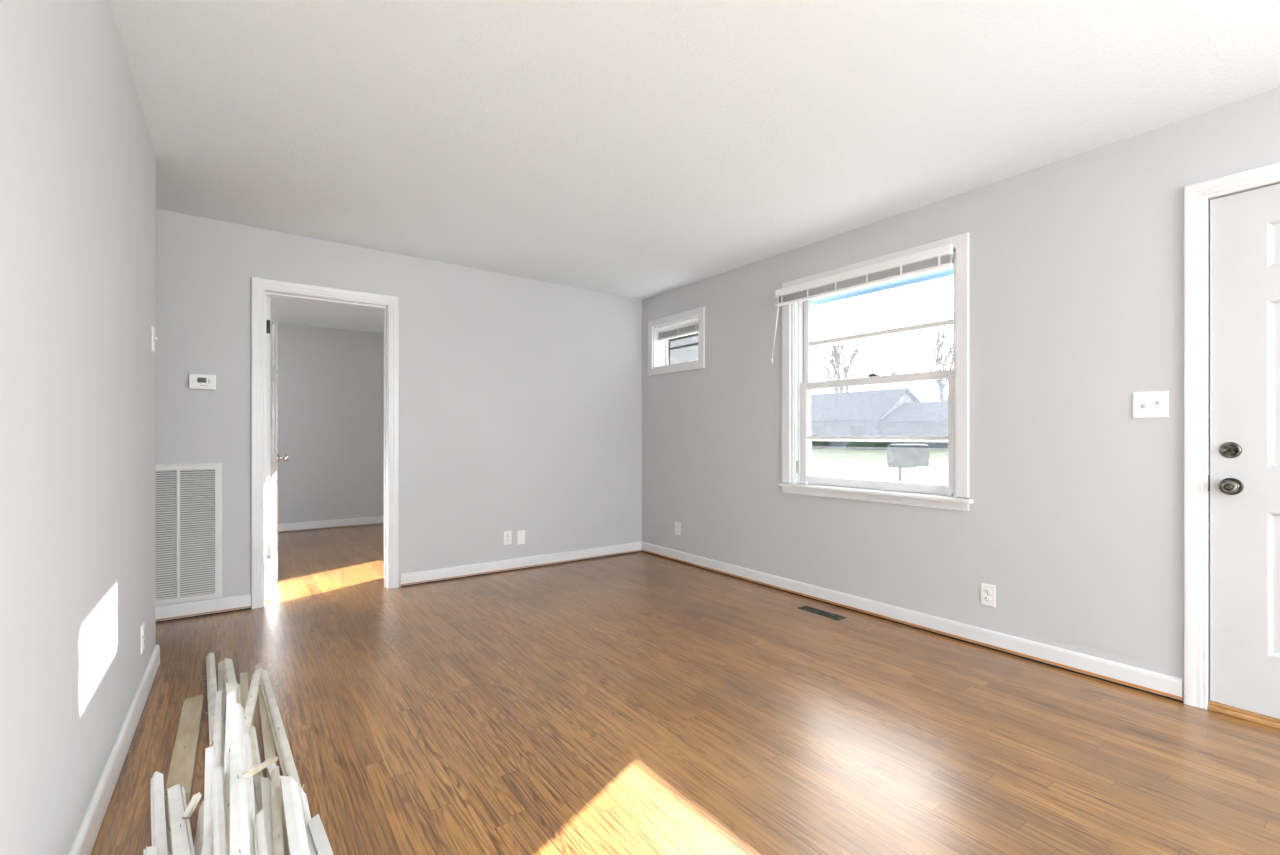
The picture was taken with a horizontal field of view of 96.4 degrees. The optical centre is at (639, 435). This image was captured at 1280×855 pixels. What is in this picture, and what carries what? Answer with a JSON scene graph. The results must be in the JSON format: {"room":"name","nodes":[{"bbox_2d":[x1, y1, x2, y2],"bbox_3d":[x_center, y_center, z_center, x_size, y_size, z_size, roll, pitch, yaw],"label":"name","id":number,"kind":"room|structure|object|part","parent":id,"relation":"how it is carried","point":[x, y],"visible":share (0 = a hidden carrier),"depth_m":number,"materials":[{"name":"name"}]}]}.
{"room":"empty living room","nodes":[
{"label":"empty living room","id":0,"kind":"room"},
{"bbox_2d":[0,0,155,854],"bbox_3d":[-2.331,-0.271,0.346,2.824,2.750,3.890,0,0,-36],"label":"wall","id":1,"kind":"structure","parent":0,"point":[78,156],"depth_m":1.36,"materials":[{"name":"grey paint"}]},
{"bbox_2d":[68,645,159,854],"bbox_3d":[-1.214,1.053,1.161,0.015,0.097,3.906,0,0,-35],"label":"baseboard","id":2,"kind":"structure","parent":1,"relation":"attached to","point":[83,844],"depth_m":1.79,"materials":[{"name":"white paint"}]},
{"bbox_2d":[140,622,144,653],"bbox_3d":[-2.053,0.835,2.365,0.009,0.114,0.070,0,0,-35],"label":"wall outlet","id":3,"kind":"object","parent":1,"relation":"attached to","point":[142,631],"visible":1,"depth_m":2.35,"materials":[{"name":"white plastic"}]},
{"bbox_2d":[152,326,157,352],"bbox_3d":[-2.249,-0.446,2.656,0.018,0.114,0.072,0,0,-35],"label":"light switch","id":4,"kind":"object","parent":1,"relation":"attached to","point":[154,338],"visible":1,"depth_m":2.63,"materials":[{"name":"white plastic"}]},
{"bbox_3d":[-2.254,-0.446,2.652,0.006,0.114,0.072,0,0,-35],"label":"plate","id":5,"kind":"part","parent":4,"relation":"part of","materials":[{"name":"white plastic"}]},
{"bbox_2d":[278,323,383,531],"bbox_3d":[-3.821,-0.271,6.837,5.010,2.750,0.120,0,0,-36],"label":"wall","id":6,"kind":"structure","parent":0,"point":[331,380],"depth_m":6.84,"materials":[{"name":"grey paint"}]},
{"bbox_2d":[278,516,383,531],"bbox_3d":[-3.810,1.050,6.762,4.700,0.087,0.015,0,0,-36],"label":"baseboard","id":7,"kind":"structure","parent":6,"relation":"attached to","point":[378,519],"depth_m":6.83,"materials":[{"name":"white paint"}]},
{"bbox_2d":[156,209,641,621],"bbox_3d":[-2.415,-0.271,3.788,5.920,2.750,0.110,0,0,-36],"label":"wall","id":8,"kind":"structure","parent":0,"point":[520,398],"depth_m":4.41,"materials":[{"name":"grey paint"}]},
{"bbox_2d":[156,463,221,605],"bbox_3d":[-2.780,0.589,3.449,0.424,0.838,0.013,0,0,-36],"label":"air vent","id":9,"kind":"object","parent":8,"relation":"in","point":[188,496],"visible":0.8,"depth_m":3.48,"materials":[{"name":"metal"}]},
{"bbox_2d":[189,374,215,389],"bbox_3d":[-2.680,-0.331,3.509,0.132,0.092,0.032,0,0,-36],"label":"thermostat","id":10,"kind":"object","parent":8,"relation":"attached to","point":[196,381],"visible":1,"depth_m":3.50,"materials":[{"name":"white plastic"}]},
{"bbox_2d":[156,594,250,620],"bbox_3d":[-3.631,1.052,2.833,2.830,0.083,0.015,0,0,-36],"label":"baseboard","id":11,"kind":"structure","parent":8,"relation":"attached to","point":[163,612],"depth_m":3.51,"materials":[{"name":"white paint"}]},
{"bbox_2d":[156,608,250,622],"bbox_3d":[-3.631,1.103,2.833,2.830,0.004,0.014,0,0,-36],"label":"trim","id":12,"kind":"structure","parent":8,"relation":"attached to","point":[246,608],"depth_m":3.51,"materials":[{"name":"black"}]},
{"bbox_2d":[251,277,398,608],"bbox_3d":[-2.369,0.044,4.260,0.894,2.122,0.862,0,0,-36],"label":"door","id":13,"kind":"structure","parent":8,"relation":"in","point":[265,457],"depth_m":3.90,"materials":[{"name":"white paint"}]},
{"bbox_3d":[-2.657,0.081,4.131,0.035,2.023,0.735,0,0,-29],"label":"panel","id":14,"kind":"part","parent":13,"relation":"part of","materials":[{"name":"white paint"}]},
{"bbox_3d":[-2.759,0.170,4.424,0.070,0.060,0.060,0,0,-29],"label":"knob","id":15,"kind":"part","parent":13,"relation":"part of","materials":[{"name":"silver metal"}]},
{"bbox_2d":[504,530,511,544],"bbox_3d":[-1.080,0.833,4.678,0.070,0.114,0.009,0,0,-36],"label":"wall outlet","id":16,"kind":"object","parent":8,"relation":"attached to","point":[507,534],"visible":1,"depth_m":4.68,"materials":[{"name":"white plastic"}]},
{"bbox_2d":[401,551,640,586],"bbox_3d":[-0.870,1.103,4.827,2.172,0.004,0.014,0,0,-36],"label":"trim","id":17,"kind":"structure","parent":8,"relation":"attached to","point":[638,551],"depth_m":4.69,"materials":[{"name":"black"}]},
{"bbox_2d":[517,530,524,544],"bbox_3d":[-0.985,0.843,4.748,0.070,0.114,0.007,0,0,-36],"label":"wall outlet","id":18,"kind":"object","parent":8,"relation":"attached to","point":[520,534],"visible":1,"depth_m":4.75,"materials":[{"name":"white plastic"}]},
{"bbox_2d":[401,541,641,584],"bbox_3d":[-0.865,1.052,4.831,2.186,0.083,0.015,0,0,-36],"label":"baseboard","id":19,"kind":"structure","parent":8,"relation":"attached to","point":[494,566],"depth_m":4.70,"materials":[{"name":"white paint"}]},
{"bbox_2d":[91,524,1279,854],"bbox_3d":[-1.286,1.165,1.798,6.420,0.120,11.220,0,0,-36],"label":"floor","id":20,"kind":"structure","parent":0,"point":[638,703],"depth_m":2.14,"materials":[{"name":"brown wood"}]},
{"bbox_2d":[165,795,171,854],"bbox_3d":[-1.283,1.084,1.564,0.014,0.020,0.442,0,0,-41],"label":"trim","id":21,"kind":"structure","parent":20,"relation":"on","point":[166,798],"depth_m":1.58,"materials":[{"name":"paint"}]},
{"bbox_2d":[164,695,203,846],"bbox_3d":[-1.567,1.095,1.968,0.066,0.019,1.069,0,0,-35],"label":"wood board","id":22,"kind":"object","parent":20,"relation":"on","point":[181,770],"visible":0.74,"depth_m":2.01,"materials":[{"name":"brown wood"}]},
{"bbox_2d":[143,846,156,854],"bbox_3d":[-1.006,1.052,1.178,0.028,0.013,0.763,0,0,-41],"label":"strip","id":23,"kind":"object","parent":22,"relation":"on","point":[152,850],"visible":1,"depth_m":1.44,"materials":[{"name":"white wood"}]},
{"bbox_2d":[151,771,167,854],"bbox_3d":[-1.280,1.071,1.526,0.032,0.024,0.754,0,0,-41],"label":"strip","id":24,"kind":"object","parent":22,"relation":"on","point":[158,819],"visible":0.97,"depth_m":1.60,"materials":[{"name":"white wood"}]},
{"bbox_2d":[167,784,201,854],"bbox_3d":[-1.154,1.010,1.462,0.068,0.149,0.764,0,0,-41],"label":"strip","id":25,"kind":"object","parent":22,"relation":"on","point":[180,828],"depth_m":1.50,"materials":[{"name":"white wood"}]},
{"bbox_3d":[-1.187,0.980,1.518,0.017,0.041,0.057,0,0,-8],"label":"moulding offcut","id":26,"kind":"part","parent":25,"relation":"part of","materials":[{"name":"white wood"}]},
{"bbox_2d":[201,816,213,854],"bbox_3d":[-0.877,0.921,1.125,0.027,0.026,0.757,0,0,-29],"label":"strip","id":27,"kind":"object","parent":22,"relation":"on","point":[208,847],"visible":0.26,"depth_m":1.29,"materials":[{"name":"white wood"}]},
{"bbox_2d":[212,766,225,854],"bbox_3d":[-0.913,0.895,1.243,0.024,0.013,0.762,0,0,-37],"label":"strip","id":28,"kind":"object","parent":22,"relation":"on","point":[219,834],"visible":1,"depth_m":1.35,"materials":[{"name":"white wood"}]},
{"bbox_2d":[223,690,234,854],"bbox_3d":[-1.162,0.905,1.620,0.026,0.025,1.003,0,0,-35],"label":"strip","id":29,"kind":"object","parent":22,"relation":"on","point":[230,699],"visible":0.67,"depth_m":1.54,"materials":[{"name":"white wood"}]},
{"bbox_2d":[230,703,249,854],"bbox_3d":[-1.003,0.874,1.431,0.035,0.038,1.100,0,-1,-36],"label":"strip","id":30,"kind":"object","parent":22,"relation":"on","point":[239,825],"visible":0.98,"depth_m":1.41,"materials":[{"name":"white wood"}]},
{"bbox_2d":[194,801,203,854],"bbox_3d":[-1.089,1.095,1.400,0.024,0.017,0.752,0,0,-34],"label":"strip","id":31,"kind":"object","parent":20,"relation":"on","point":[198,844],"visible":0.66,"depth_m":1.57,"materials":[{"name":"paint"}]},
{"bbox_2d":[206,653,226,773],"bbox_3d":[-1.593,1.067,2.145,0.081,0.073,1.644,0,0,-36],"label":"strip","id":32,"kind":"object","parent":20,"relation":"on","point":[221,684],"depth_m":2.21,"materials":[{"name":"paint"}]},
{"bbox_3d":[-1.784,1.063,2.389,0.032,0.036,1.023,0,0,-38],"label":"moulding offcut","id":33,"kind":"part","parent":32,"relation":"part of","materials":[{"name":"white wood"}]},
{"bbox_3d":[-1.442,1.042,1.963,0.030,0.023,0.909,0,0,-36],"label":"moulding strip","id":34,"kind":"part","parent":32,"relation":"part of","materials":[{"name":"white wood"}]},
{"bbox_2d":[203,658,262,854],"bbox_3d":[-1.356,1.037,1.933,0.173,0.134,1.923,0,0,-36],"label":"strip","id":35,"kind":"object","parent":20,"relation":"on","point":[244,688],"depth_m":1.81,"materials":[{"name":"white wood"}]},
{"bbox_3d":[-1.092,0.981,1.458,0.029,0.020,0.843,0,0,-37],"label":"moulding strip","id":36,"kind":"part","parent":35,"relation":"part of","materials":[{"name":"white wood"}]},
{"bbox_3d":[-1.248,1.019,1.761,0.046,0.022,1.447,0,0,-35],"label":"moulding strip","id":37,"kind":"part","parent":35,"relation":"part of","materials":[{"name":"white wood"}]},
{"bbox_3d":[-1.591,1.056,2.250,0.039,0.023,1.134,0,0,-39],"label":"moulding strip","id":38,"kind":"part","parent":35,"relation":"part of","materials":[{"name":"white wood"}]},
{"bbox_3d":[-1.066,0.988,1.560,0.025,0.037,0.763,0,0,-35],"label":"moulding strip","id":39,"kind":"part","parent":35,"relation":"part of","materials":[{"name":"white wood"}]},
{"bbox_3d":[-1.458,0.991,2.147,0.030,0.031,0.644,0,0,-30],"label":"moulding offcut","id":40,"kind":"part","parent":35,"relation":"part of","materials":[{"name":"white wood"}]},
{"bbox_3d":[-1.191,1.071,1.790,0.027,0.026,0.813,0,0,-37],"label":"moulding strip","id":41,"kind":"part","parent":35,"relation":"part of","materials":[{"name":"white wood"}]},
{"bbox_2d":[253,809,266,854],"bbox_3d":[-0.766,0.987,1.175,0.021,0.014,0.763,0,2,-36],"label":"strip","id":42,"kind":"object","parent":35,"relation":"on","point":[259,830],"visible":1,"depth_m":1.40,"materials":[{"name":"white wood"}]},
{"bbox_2d":[254,766,283,854],"bbox_3d":[-0.914,1.033,1.432,0.094,0.067,0.795,0,0,-38],"label":"strip","id":43,"kind":"object","parent":35,"relation":"on","point":[255,802],"depth_m":1.56,"materials":[{"name":"paint"}]},
{"bbox_3d":[-0.912,1.038,1.413,0.029,0.019,0.763,0,1,-34],"label":"moulding strip","id":44,"kind":"part","parent":43,"relation":"part of","materials":[{"name":"white wood"}]},
{"bbox_3d":[-0.905,1.016,1.433,0.022,0.024,0.762,0,1,-34],"label":"moulding strip","id":45,"kind":"part","parent":43,"relation":"part of","materials":[{"name":"beige wood"}]},
{"bbox_2d":[255,662,281,799],"bbox_3d":[-1.434,1.073,2.198,0.050,0.061,1.334,0,0,-36],"label":"strip","id":46,"kind":"object","parent":20,"relation":"on","point":[268,741],"depth_m":2.07,"materials":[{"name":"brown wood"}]},
{"bbox_2d":[242,757,278,776],"bbox_3d":[-1.050,0.916,1.595,0.028,0.228,0.516,0,0,-27],"label":"trim","id":47,"kind":"structure","parent":46,"relation":"on","point":[259,767],"depth_m":1.50,"materials":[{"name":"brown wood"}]},
{"bbox_3d":[-1.124,1.055,1.766,0.026,0.024,0.271,0,0,-41],"label":"moulding offcut","id":48,"kind":"part","parent":46,"relation":"part of","materials":[{"name":"white wood"}]},
{"bbox_2d":[260,669,301,787],"bbox_3d":[-1.282,1.067,2.037,0.036,0.034,1.438,0,0,-38],"label":"strip","id":49,"kind":"object","parent":46,"relation":"on","point":[288,768],"visible":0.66,"depth_m":2.06,"materials":[{"name":"paint"}]},
{"bbox_2d":[280,776,316,854],"bbox_3d":[-0.796,1.020,1.366,0.066,0.080,0.791,0,0,-35],"label":"strip","id":50,"kind":"object","parent":46,"relation":"on","point":[305,807],"depth_m":1.50,"materials":[{"name":"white wood"}]},
{"bbox_3d":[-0.798,1.011,1.351,0.042,0.062,0.769,0,0,-36],"label":"moulding strip","id":51,"kind":"part","parent":50,"relation":"part of","materials":[{"name":"white wood"}]},
{"bbox_2d":[308,814,333,854],"bbox_3d":[-0.651,1.036,1.260,0.030,0.007,0.762,0,0,-39],"label":"strip","id":52,"kind":"object","parent":46,"relation":"on","point":[318,834],"visible":1,"depth_m":1.48,"materials":[{"name":"paint"}]},
{"bbox_2d":[281,800,288,854],"bbox_3d":[-0.857,1.086,1.408,0.027,0.014,0.763,0,2,-36],"label":"strip","id":53,"kind":"object","parent":20,"relation":"on","point":[286,852],"visible":0.13,"depth_m":1.54,"materials":[{"name":"brown wood"}]},
{"bbox_2d":[798,606,845,619],"bbox_3d":[1.130,1.099,3.573,0.086,0.010,0.302,0,0,-36],"label":"floor vent","id":54,"kind":"object","parent":20,"relation":"in","point":[806,608],"visible":1,"depth_m":3.56,"materials":[{"name":"brown metal"}]},
{"bbox_2d":[108,0,1279,332],"bbox_3d":[-1.286,-1.468,1.798,6.420,0.355,11.020,0,0,-36],"label":"ceiling","id":55,"kind":"structure","parent":0,"point":[636,149],"depth_m":2.35,"materials":[{"name":"paint"}]},
{"bbox_2d":[812,268,952,306],"bbox_3d":[0.436,-1.081,5.434,0.250,0.170,6.500,0,0,-36],"label":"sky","id":56,"kind":"structure","parent":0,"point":[947,272],"depth_m":3.89,"materials":[{"name":"blue"}]},
{"bbox_2d":[642,87,1279,701],"bbox_3d":[1.365,-0.271,3.773,0.190,2.750,10.920,0,0,-36],"label":"wall","id":57,"kind":"structure","parent":0,"point":[1075,518],"depth_m":2.84,"materials":[{"name":"grey paint"}]},
{"bbox_2d":[648,306,704,375],"bbox_3d":[0.384,-0.817,5.115,0.208,0.512,0.769,0,0,-36],"label":"window","id":58,"kind":"structure","parent":57,"relation":"in","point":[684,353],"depth_m":5.17,"materials":[{"name":"white paint"}]},
{"bbox_3d":[0.428,-0.818,5.147,0.030,0.362,0.621,0,0,-36],"label":"sash","id":59,"kind":"part","parent":58,"relation":"part of","materials":[{"name":"white paint"}]},
{"bbox_2d":[658,320,697,340],"bbox_3d":[0.349,-0.933,5.093,0.030,0.104,0.600,0,0,-36],"label":"window blind","id":60,"kind":"object","parent":58,"relation":"attached to","point":[689,328],"visible":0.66,"depth_m":5.09,"materials":[{"name":"white plastic"}]},
{"bbox_3d":[0.349,-0.889,5.093,0.028,0.018,0.600,0,0,-36],"label":"rail","id":61,"kind":"part","parent":60,"relation":"part of","materials":[{"name":"white plastic"}]},
{"bbox_3d":[0.428,-0.806,5.147,0.003,0.323,0.569,0,0,-36],"label":"glass pane","id":62,"kind":"part","parent":58,"relation":"part of","materials":[{"name":"clear glass"}]},
{"bbox_2d":[675,522,680,534],"bbox_3d":[0.330,0.816,5.035,0.009,0.114,0.075,0,0,-36],"label":"wall outlet","id":63,"kind":"object","parent":57,"relation":"attached to","point":[677,524],"visible":1,"depth_m":5.03,"materials":[{"name":"white plastic"}]},
{"bbox_2d":[778,232,973,511],"bbox_3d":[1.464,-0.341,3.623,0.265,1.490,1.300,0,0,-36],"label":"window","id":64,"kind":"structure","parent":57,"relation":"in","point":[797,343],"depth_m":3.55,"materials":[{"name":"white paint"}]},
{"bbox_2d":[771,244,952,362],"bbox_3d":[1.315,-0.776,3.590,0.052,0.518,1.236,0,0,-36],"label":"window blind","id":65,"kind":"object","parent":64,"relation":"attached to","point":[937,258],"visible":1,"depth_m":3.48,"materials":[{"name":"white plastic"}]},
{"bbox_3d":[1.329,-0.926,3.587,0.028,0.018,1.215,0,0,-36],"label":"rail","id":66,"kind":"part","parent":65,"relation":"part of","materials":[{"name":"white plastic"}]},
{"bbox_3d":[1.460,-0.018,3.620,0.034,0.710,1.090,0,0,-36],"label":"sash","id":67,"kind":"part","parent":64,"relation":"part of","materials":[{"name":"clear glass"}]},
{"bbox_3d":[1.491,-0.666,3.642,0.034,0.672,1.090,0,0,-36],"label":"sash","id":68,"kind":"part","parent":64,"relation":"part of","materials":[{"name":"clear glass"}]},
{"bbox_3d":[1.527,-0.332,3.668,0.020,1.342,1.094,0,0,-36],"label":"storm frame","id":69,"kind":"part","parent":64,"relation":"part of","materials":[{"name":"clear glass"}]},
{"bbox_2d":[641,542,1182,699],"bbox_3d":[1.130,1.053,3.922,0.015,0.085,3.823,0,0,-36],"label":"baseboard","id":70,"kind":"structure","parent":57,"relation":"attached to","point":[1170,686],"depth_m":3.07,"materials":[{"name":"white paint"}]},
{"bbox_2d":[641,551,1182,702],"bbox_3d":[1.130,1.103,3.923,0.014,0.004,3.823,0,0,-36],"label":"trim","id":71,"kind":"structure","parent":57,"relation":"attached to","point":[641,551],"depth_m":3.08,"materials":[{"name":"black"}]},
{"bbox_2d":[981,583,994,606],"bbox_3d":[1.812,0.830,2.983,0.009,0.114,0.070,0,0,-36],"label":"wall outlet","id":72,"kind":"object","parent":57,"relation":"attached to","point":[987,590],"visible":1,"depth_m":2.98,"materials":[{"name":"white plastic"}]},
{"bbox_2d":[984,589,990,593],"bbox_3d":[1.812,0.810,2.983,0.009,0.028,0.033,0,0,-36],"label":"receptacle","id":73,"kind":"object","parent":72,"relation":"attached to","point":[986,591],"depth_m":2.98,"materials":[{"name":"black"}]},
{"bbox_2d":[984,596,990,601],"bbox_3d":[1.812,0.849,2.983,0.009,0.028,0.033,0,0,-36],"label":"receptacle","id":74,"kind":"object","parent":72,"relation":"attached to","point":[986,598],"depth_m":2.98,"materials":[{"name":"white plastic"}]},
{"bbox_2d":[1133,391,1168,417],"bbox_3d":[2.187,-0.134,2.456,0.018,0.114,0.118,0,0,-36],"label":"light switch","id":75,"kind":"object","parent":57,"relation":"attached to","point":[1151,404],"visible":1,"depth_m":2.45,"materials":[{"name":"white plastic"}]},
{"bbox_2d":[1184,162,1279,728],"bbox_3d":[2.618,0.037,1.989,0.245,2.135,1.050,0,0,-36],"label":"door","id":76,"kind":"structure","parent":57,"relation":"in","point":[1232,221],"depth_m":2.27,"materials":[{"name":"white paint"}]},
{"bbox_3d":[2.313,0.192,2.327,0.026,0.065,0.002,0,0,-36],"label":"strike plate","id":77,"kind":"part","parent":76,"relation":"part of","materials":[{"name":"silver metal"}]},
{"bbox_3d":[2.317,0.201,2.251,0.063,0.068,0.068,0,0,-36],"label":"knob","id":78,"kind":"part","parent":76,"relation":"part of","materials":[{"name":"silver metal"}]},
{"label":"outside","id":79,"kind":"structure","parent":0,"visible":0},
{"bbox_2d":[812,448,947,466],"bbox_3d":[42.824,1.205,80.261,156.590,1.000,200.000,0,0,-36],"label":"ground","id":80,"kind":"structure","parent":79,"point":[937,458],"depth_m":40.41,"materials":[{"name":"green plant"}]},
{"bbox_2d":[812,441,829,447],"bbox_3d":[14.722,0.533,53.041,1.653,1.143,6.788,0,0,-36],"label":"hedge","id":81,"kind":"object","parent":80,"relation":"on","point":[815,444],"visible":0.2,"depth_m":50.78,"materials":[{"name":"green plant"}]},
{"bbox_2d":[812,330,865,392],"bbox_3d":[23.820,-5.847,68.604,7.583,13.903,5.887,0,0,-36],"label":"bare tree","id":82,"kind":"object","parent":80,"relation":"on","point":[835,355],"visible":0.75,"depth_m":68.48,"materials":[{"name":"grey plant"}]},
{"bbox_2d":[846,441,889,449],"bbox_3d":[18.853,0.640,47.310,1.508,0.929,4.273,0,0,-36],"label":"hedge","id":83,"kind":"object","parent":80,"relation":"on","point":[876,445],"visible":0.73,"depth_m":46.63,"materials":[{"name":"green plant"}]},
{"bbox_2d":[812,388,947,449],"bbox_3d":[20.880,-1.446,53.931,9.800,5.500,21.800,0,0,-36],"label":"house","id":84,"kind":"structure","parent":80,"relation":"on","point":[885,412],"depth_m":49.27,"materials":[{"name":"grey"}]},
{"bbox_2d":[883,444,928,481],"bbox_3d":[3.596,0.909,7.763,0.570,1.590,0.205,0,0,0],"label":"mailbox","id":85,"kind":"object","parent":80,"relation":"on","point":[899,456],"visible":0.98,"depth_m":7.67,"materials":[{"name":"grey metal"}]},
{"bbox_3d":[3.529,1.069,7.766,0.035,1.270,0.040,0,0,0],"label":"post","id":86,"kind":"part","parent":85,"relation":"part of","materials":[{"name":"white wood"}]},
{"bbox_2d":[904,314,952,400],"bbox_3d":[35.159,-6.496,66.729,6.876,15.201,10.287,0,0,-36],"label":"bare tree","id":87,"kind":"object","parent":80,"relation":"on","point":[939,344],"visible":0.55,"depth_m":66.50,"materials":[{"name":"grey plant"}]},
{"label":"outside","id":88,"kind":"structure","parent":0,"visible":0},
{"bbox_2d":[812,462,947,484],"bbox_3d":[-3.351,1.754,46.918,13.500,0.100,200.000,0,0,-36],"label":"road","id":89,"kind":"structure","parent":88,"point":[929,475],"depth_m":26.59,"materials":[{"name":"grey asphalt"}]}
]}

